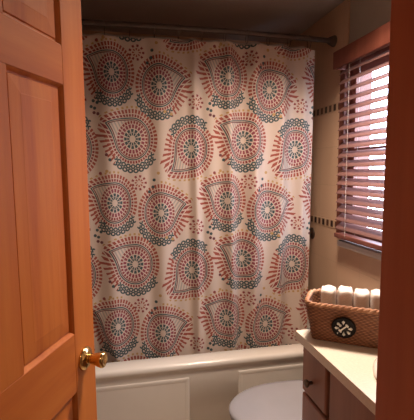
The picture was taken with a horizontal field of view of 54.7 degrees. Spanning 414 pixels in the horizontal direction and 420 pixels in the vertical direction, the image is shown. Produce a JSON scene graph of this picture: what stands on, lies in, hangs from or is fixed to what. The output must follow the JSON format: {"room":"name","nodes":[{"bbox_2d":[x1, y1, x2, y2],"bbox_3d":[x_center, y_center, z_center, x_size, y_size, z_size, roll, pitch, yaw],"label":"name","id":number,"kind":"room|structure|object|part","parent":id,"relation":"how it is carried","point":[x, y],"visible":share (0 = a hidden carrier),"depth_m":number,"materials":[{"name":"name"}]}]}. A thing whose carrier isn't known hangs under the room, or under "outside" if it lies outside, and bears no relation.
{"room":"bathroom","nodes":[
{"label":"bathroom","id":0,"kind":"room"},
{"bbox_2d":[82,30,288,46],"bbox_3d":[-0.216,-0.007,2.593,1.770,2.130,0.100,-1,6,-12],"label":"wall","id":1,"kind":"structure","parent":0,"point":[83,31],"depth_m":2.43,"materials":[{"name":"paint"}]},
{"bbox_2d":[81,0,344,43],"bbox_3d":[0.177,-0.926,0.626,1.770,0.080,3.920,-1,6,-12],"label":"ceiling","id":2,"kind":"structure","parent":0,"point":[295,17],"depth_m":2.11,"materials":[{"name":"paint"}]},
{"bbox_2d":[344,0,390,204],"bbox_3d":[0.832,0.082,1.635,0.120,2.130,2.220,-1,6,-12],"label":"wall","id":3,"kind":"structure","parent":0,"point":[366,16],"depth_m":1.79,"materials":[{"name":"paint"}]},
{"bbox_2d":[310,215,335,227],"bbox_3d":[0.607,0.048,2.361,0.002,0.042,0.705,-1,6,-12],"label":"trim","id":4,"kind":"structure","parent":3,"relation":"attached to","point":[314,219],"depth_m":2.20,"materials":[{"name":"tile"}]},
{"bbox_2d":[313,102,339,117],"bbox_3d":[0.604,-0.551,2.302,0.002,0.042,0.705,-1,6,-12],"label":"trim","id":5,"kind":"structure","parent":3,"relation":"attached to","point":[334,107],"depth_m":2.14,"materials":[{"name":"tile"}]},
{"bbox_2d":[289,0,380,317],"bbox_3d":[0.756,0.078,1.682,0.008,2.130,2.095,-1,6,-12],"label":"wall tile","id":6,"kind":"structure","parent":3,"relation":"attached to","point":[334,265],"depth_m":2.13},
{"bbox_2d":[81,19,336,46],"bbox_3d":[-0.100,-0.843,1.875,1.540,0.056,0.076,-1,6,-12],"label":"shower rod","id":7,"kind":"object","parent":6,"relation":"attached to","point":[332,40],"visible":0.66,"depth_m":1.86,"materials":[{"name":"metal"}]},
{"bbox_2d":[82,33,305,48],"bbox_3d":[-0.099,-0.032,1.974,1.285,1.578,0.057,-1,6,-12],"label":"curtain liner","id":8,"kind":"object","parent":7,"relation":"hanging from","point":[189,39],"visible":0.02,"depth_m":1.90,"materials":[{"name":"fabric"}]},
{"bbox_2d":[310,227,314,238],"bbox_3d":[0.586,0.136,2.332,0.060,0.068,0.068,-1,6,-12],"label":"shower valve","id":9,"kind":"object","parent":6,"relation":"attached to","point":[312,231],"visible":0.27,"depth_m":2.32,"materials":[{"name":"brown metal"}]},
{"bbox_2d":[336,44,389,259],"bbox_3d":[0.799,-0.267,1.627,0.170,0.954,0.825,-1,6,-12],"label":"window","id":10,"kind":"structure","parent":3,"relation":"in","point":[358,248],"depth_m":1.94,"materials":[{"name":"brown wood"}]},
{"bbox_3d":[0.754,0.198,1.629,0.059,0.030,0.760,-1,6,-12],"label":"sill","id":11,"kind":"part","parent":10,"relation":"part of","materials":[{"name":"paint"}]},
{"bbox_2d":[333,21,389,250],"bbox_3d":[0.719,-0.277,1.593,0.064,0.890,0.775,-1,6,-12],"label":"window blind","id":12,"kind":"object","parent":10,"relation":"attached to","point":[378,38],"visible":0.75,"depth_m":1.75,"materials":[{"name":"brown wood"}]},
{"bbox_3d":[0.671,-0.287,1.847,0.055,0.835,0.002,-1,6,-12],"label":"ladder cord","id":13,"kind":"part","parent":12,"relation":"part of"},
{"bbox_3d":[0.727,0.155,1.632,0.050,0.022,0.725,-1,6,-12],"label":"rail","id":14,"kind":"part","parent":12,"relation":"part of","materials":[{"name":"brown wood"}]},
{"bbox_3d":[0.785,-0.254,1.653,0.032,0.811,0.646,-1,6,-12],"label":"sash","id":15,"kind":"part","parent":10,"relation":"part of","materials":[{"name":"brown wood"}]},
{"bbox_3d":[0.186,1.273,0.841,1.770,0.080,3.920,-1,6,-12],"label":"floor","id":16,"kind":"structure","parent":0,"visible":0},
{"bbox_2d":[95,318,309,419],"bbox_3d":[-0.135,0.882,2.245,1.539,0.427,0.776,-1,6,-12],"label":"bathtub","id":17,"kind":"object","parent":16,"relation":"on","point":[202,386],"visible":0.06,"depth_m":1.87,"materials":[{"name":"ceramic"}]},
{"bbox_3d":[-0.430,0.938,1.797,0.714,0.306,0.003,-1,6,-12],"label":"apron panel","id":18,"kind":"part","parent":17,"relation":"part of","materials":[{"name":"ceramic"}]},
{"bbox_3d":[0.408,0.914,1.974,0.530,0.311,0.003,-1,6,-12],"label":"apron panel","id":19,"kind":"part","parent":17,"relation":"part of","materials":[{"name":"ceramic"}]},
{"bbox_2d":[229,380,304,419],"bbox_3d":[0.425,0.796,1.586,0.692,0.722,0.400,-1,6,-12],"label":"toilet","id":20,"kind":"object","parent":16,"relation":"on","point":[280,400],"visible":0.31,"depth_m":1.56,"materials":[{"name":"white ceramic"}]},
{"bbox_2d":[302,347,374,419],"bbox_3d":[0.624,0.825,1.038,0.550,0.770,0.680,-1,6,-12],"label":"vanity cabinet","id":21,"kind":"object","parent":16,"relation":"on","point":[325,397],"visible":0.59,"depth_m":1.15,"materials":[{"name":"brown wood"}]},
{"bbox_3d":[0.309,0.529,1.222,0.025,0.026,0.026,-1,6,-12],"label":"knob","id":22,"kind":"part","parent":21,"relation":"part of","materials":[{"name":"brown metal"}]},
{"bbox_3d":[0.331,0.673,1.231,0.016,0.158,0.148,-1,6,-12],"label":"drawer","id":23,"kind":"part","parent":21,"relation":"part of","materials":[{"name":"brown wood"}]},
{"bbox_3d":[0.330,0.509,1.215,0.016,0.150,0.148,-1,6,-12],"label":"drawer","id":24,"kind":"part","parent":21,"relation":"part of","materials":[{"name":"brown wood"}]},
{"bbox_2d":[295,329,377,414],"bbox_3d":[0.625,0.426,0.995,0.547,0.028,0.707,-1,6,-12],"label":"countertop","id":25,"kind":"structure","parent":21,"relation":"on","point":[352,365],"depth_m":1.07,"materials":[{"name":"stone"}]},
{"bbox_2d":[304,288,378,348],"bbox_3d":[0.434,0.329,1.214,0.265,0.123,0.163,2,6,22],"label":"wicker basket","id":26,"kind":"object","parent":25,"relation":"on","point":[350,325],"visible":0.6,"depth_m":1.16,"materials":[{"name":"brown wicker"}]},
{"bbox_2d":[321,285,335,304],"bbox_3d":[0.374,0.312,1.230,0.044,0.152,0.068,0,5,22],"label":"rolled towel","id":27,"kind":"object","parent":26,"relation":"in","point":[328,292],"visible":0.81,"depth_m":1.20,"materials":[{"name":"white fabric"}]},
{"bbox_2d":[337,285,352,306],"bbox_3d":[0.417,0.312,1.213,0.044,0.155,0.068,2,6,19],"label":"rolled towel","id":28,"kind":"object","parent":26,"relation":"in","point":[345,293],"visible":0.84,"depth_m":1.18,"materials":[{"name":"white fabric"}]},
{"bbox_2d":[353,288,369,308],"bbox_3d":[0.460,0.315,1.196,0.044,0.152,0.068,3,7,25],"label":"rolled towel","id":29,"kind":"object","parent":26,"relation":"in","point":[361,299],"visible":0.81,"depth_m":1.16,"materials":[{"name":"white fabric"}]},
{"bbox_2d":[370,289,379,309],"bbox_3d":[0.502,0.316,1.179,0.044,0.154,0.068,3,7,20],"label":"rolled towel","id":30,"kind":"object","parent":26,"relation":"in","point":[375,294],"visible":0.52,"depth_m":1.15,"materials":[{"name":"white fabric"}]},
{"bbox_2d":[373,358,376,379],"bbox_3d":[0.632,0.471,0.972,0.448,0.144,0.388,-1,6,-12],"label":"sink","id":31,"kind":"object","parent":25,"relation":"in","point":[375,361],"visible":0.14,"depth_m":1.01,"materials":[{"name":"ceramic"}]},
{"bbox_3d":[0.376,0.782,1.032,0.016,0.658,0.239,-1,6,-12],"label":"door","id":32,"kind":"part","parent":21,"relation":"part of","materials":[{"name":"brown wood"}]},
{"bbox_3d":[0.185,0.203,0.432,1.650,2.130,0.125,-1,6,-12],"label":"wall","id":33,"kind":"structure","parent":0,"visible":0},
{"bbox_2d":[0,0,107,419],"bbox_3d":[-0.335,0.262,0.669,0.088,1.947,0.648,1,6,11],"label":"door","id":34,"kind":"structure","parent":33,"relation":"in","point":[48,357],"depth_m":0.79,"materials":[{"name":"brown wood"}]},
{"bbox_3d":[-0.363,-0.279,0.619,0.035,0.080,0.454,1,6,11],"label":"rail","id":35,"kind":"part","parent":34,"relation":"part of","materials":[{"name":"brown wood"}]},
{"bbox_3d":[-0.338,-0.480,0.734,0.033,0.295,0.177,1,6,11],"label":"panel","id":36,"kind":"part","parent":34,"relation":"part of","materials":[{"name":"brown wood"}]},
{"bbox_3d":[-0.359,0.373,0.691,0.035,0.138,0.454,1,6,11],"label":"rail","id":37,"kind":"part","parent":34,"relation":"part of","materials":[{"name":"brown wood"}]},
{"bbox_3d":[-0.335,0.018,0.789,0.033,0.547,0.177,1,6,11],"label":"panel","id":38,"kind":"part","parent":34,"relation":"part of","materials":[{"name":"brown wood"}]},
{"bbox_3d":[-0.330,0.717,0.866,0.033,0.585,0.177,1,6,11],"label":"panel","id":39,"kind":"part","parent":34,"relation":"part of","materials":[{"name":"brown wood"}]},
{"bbox_3d":[-0.259,0.352,0.943,0.040,0.038,0.038,1,6,11],"label":"knob","id":40,"kind":"part","parent":34,"relation":"part of","materials":[{"name":"gold metal"}]},
{"bbox_2d":[375,0,413,419],"bbox_3d":[-0.089,0.282,0.379,0.688,1.985,0.132,-1,6,-12],"label":"trim","id":41,"kind":"structure","parent":33,"relation":"attached to","point":[395,357],"depth_m":0.46,"materials":[{"name":"brown wood"}]},
{"bbox_3d":[0.405,-0.836,1.975,0.003,0.065,0.046,-1,6,-12],"label":"curtain ring","id":42,"kind":"object","parent":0,"visible":0},
{"bbox_2d":[82,34,314,362],"bbox_3d":[-0.070,0.014,1.940,1.266,1.614,0.063,-1,6,-11],"label":"shower curtain","id":43,"kind":"object","parent":42,"relation":"hanging from","point":[199,154],"visible":0.78,"depth_m":1.94,"materials":[{"name":"fabric"}]}
]}

